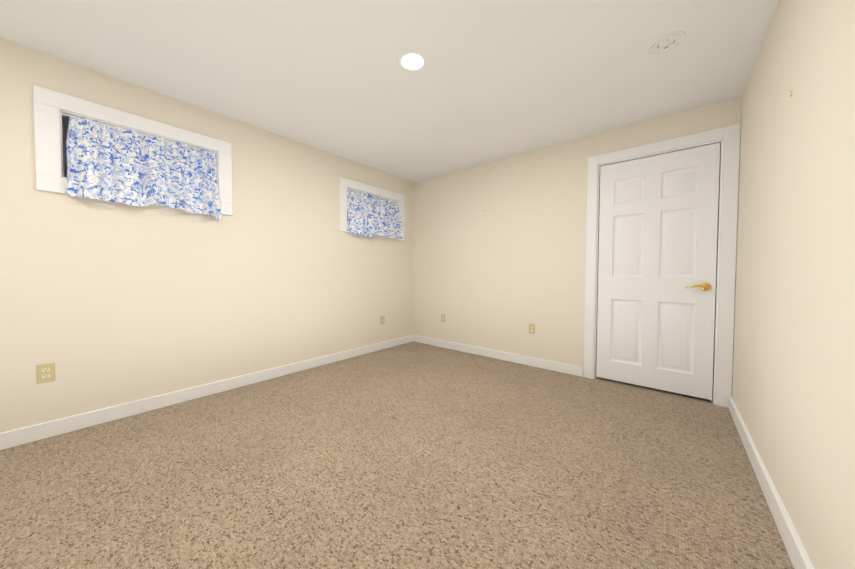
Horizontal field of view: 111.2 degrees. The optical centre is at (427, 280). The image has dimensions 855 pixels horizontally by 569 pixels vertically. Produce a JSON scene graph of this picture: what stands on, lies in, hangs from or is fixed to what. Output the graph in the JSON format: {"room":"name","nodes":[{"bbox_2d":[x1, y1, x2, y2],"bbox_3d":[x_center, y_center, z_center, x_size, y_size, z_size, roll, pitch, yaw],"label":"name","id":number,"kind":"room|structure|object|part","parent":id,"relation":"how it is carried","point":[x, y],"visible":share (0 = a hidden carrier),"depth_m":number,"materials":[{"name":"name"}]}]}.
{"room":"empty basement room","nodes":[
{"label":"empty basement room","id":0,"kind":"room"},
{"bbox_2d":[0,38,413,432],"bbox_3d":[-1.735,-0.232,2.823,0.300,2.390,4.994,2,2,40],"label":"wall","id":1,"kind":"structure","parent":0,"point":[104,304],"depth_m":2.28,"materials":[{"name":"paint"}]},
{"bbox_2d":[36,363,54,382],"bbox_3d":[-2.387,0.580,1.831,0.008,0.115,0.070,2,2,40],"label":"electrical outlet","id":2,"kind":"object","parent":1,"relation":"attached to","point":[45,372],"visible":1,"depth_m":1.83,"materials":[{"name":"beige plastic"}]},
{"bbox_2d":[33,85,232,214],"bbox_3d":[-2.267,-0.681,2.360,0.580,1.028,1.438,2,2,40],"label":"window","id":3,"kind":"structure","parent":1,"relation":"in","point":[65,127],"depth_m":1.93,"materials":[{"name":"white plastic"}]},
{"bbox_2d":[62,112,220,219],"bbox_3d":[-2.031,-0.794,2.166,0.158,0.581,0.847,2,2,40],"label":"curtain","id":4,"kind":"object","parent":3,"relation":"hanging from","point":[129,166],"visible":1,"depth_m":2.11,"materials":[{"name":"fabric"}]},
{"bbox_2d":[0,335,413,449],"bbox_3d":[-1.619,0.916,2.755,0.013,0.100,4.394,2,2,40],"label":"baseboard","id":5,"kind":"structure","parent":1,"relation":"attached to","point":[23,435],"depth_m":2.25,"materials":[{"name":"white wood"}]},
{"bbox_2d":[339,176,404,238],"bbox_3d":[-0.754,-0.903,3.879,0.220,0.630,1.070,2,2,40],"label":"window","id":6,"kind":"structure","parent":1,"relation":"in","point":[345,184],"depth_m":3.60,"materials":[{"name":"white wood"}]},
{"bbox_2d":[347,189,403,240],"bbox_3d":[-0.665,-0.828,3.801,0.144,0.567,0.896,2,2,40],"label":"curtain","id":7,"kind":"object","parent":6,"relation":"hanging from","point":[369,215],"visible":1,"depth_m":3.79,"materials":[{"name":"fabric"}]},
{"bbox_2d":[381,316,384,323],"bbox_3d":[-0.606,0.538,3.958,0.008,0.115,0.070,2,2,40],"label":"electrical outlet","id":8,"kind":"object","parent":1,"relation":"attached to","point":[382,319],"visible":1,"depth_m":3.96,"materials":[{"name":"beige plastic"}]},
{"bbox_2d":[0,0,778,181],"bbox_3d":[-0.324,-1.488,1.609,3.969,0.200,4.994,2,2,40],"label":"ceiling","id":9,"kind":"structure","parent":0,"point":[494,80],"depth_m":1.87,"materials":[{"name":"paint"}]},
{"bbox_2d":[397,50,427,72],"bbox_3d":[-0.096,-1.391,1.865,0.200,0.008,0.200,2,2,40],"label":"recessed light","id":10,"kind":"object","parent":9,"relation":"in","point":[413,61],"visible":1,"depth_m":1.86,"materials":[{"name":"white plastic"}]},
{"bbox_2d":[647,31,686,55],"bbox_3d":[1.396,-1.380,1.712,0.180,0.009,0.180,2,2,40],"label":"smoke detector","id":11,"kind":"object","parent":9,"relation":"attached to","point":[667,43],"visible":1,"depth_m":1.70,"materials":[{"name":"white plastic"}]},
{"bbox_2d":[0,341,793,568],"bbox_3d":[-0.333,1.077,1.682,3.969,0.150,4.994,2,2,40],"label":"floor","id":12,"kind":"structure","parent":0,"point":[413,455],"depth_m":1.48,"materials":[{"name":"carpet"}]},
{"bbox_2d":[413,96,741,374],"bbox_3d":[1.178,-0.238,3.445,3.369,2.390,0.300,2,2,40],"label":"wall","id":13,"kind":"structure","parent":0,"point":[504,269],"depth_m":3.37,"materials":[{"name":"paint"}]},
{"bbox_2d":[441,314,444,321],"bbox_3d":[0.215,0.524,4.070,0.070,0.115,0.008,2,2,40],"label":"electrical outlet","id":14,"kind":"object","parent":13,"relation":"attached to","point":[442,317],"visible":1,"depth_m":4.07,"materials":[{"name":"beige plastic"}]},
{"bbox_2d":[414,335,582,376],"bbox_3d":[0.679,0.898,3.688,2.313,0.100,0.013,2,2,40],"label":"baseboard","id":15,"kind":"structure","parent":13,"relation":"attached to","point":[545,364],"depth_m":3.46,"materials":[{"name":"white wood"}]},
{"bbox_2d":[529,323,534,333],"bbox_3d":[1.166,0.542,3.274,0.070,0.115,0.008,2,2,40],"label":"electrical outlet","id":16,"kind":"object","parent":13,"relation":"attached to","point":[531,328],"visible":1,"depth_m":3.27,"materials":[{"name":"beige plastic"}]},
{"bbox_2d":[596,143,719,399],"bbox_3d":[1.975,-0.066,2.585,0.822,2.050,0.095,2,2,40],"label":"door","id":17,"kind":"structure","parent":13,"relation":"in","point":[658,219],"depth_m":2.56,"materials":[{"name":"white wood"}]},
{"bbox_3d":[2.197,0.054,2.379,0.160,0.066,0.060,2,2,40],"label":"handle","id":18,"kind":"part","parent":17,"relation":"part of","materials":[{"name":"gold metal"}]},
{"bbox_2d":[583,123,740,407],"bbox_3d":[2.014,-0.108,2.632,1.035,2.182,0.158,2,2,40],"label":"door frame","id":19,"kind":"structure","parent":13,"relation":"attached to","point":[727,138],"depth_m":2.31,"materials":[{"name":"white wood"}]},
{"bbox_2d":[732,0,854,568],"bbox_3d":[1.078,-0.154,0.469,0.300,2.390,4.994,2,2,40],"label":"wall","id":20,"kind":"structure","parent":0,"point":[793,384],"depth_m":1.09,"materials":[{"name":"paint"}]},
{"bbox_2d":[728,396,814,568],"bbox_3d":[0.941,0.987,0.592,0.020,0.100,4.364,2,2,40],"label":"baseboard","id":21,"kind":"structure","parent":20,"relation":"attached to","point":[795,549],"depth_m":1.26,"materials":[{"name":"white wood"}]}
]}

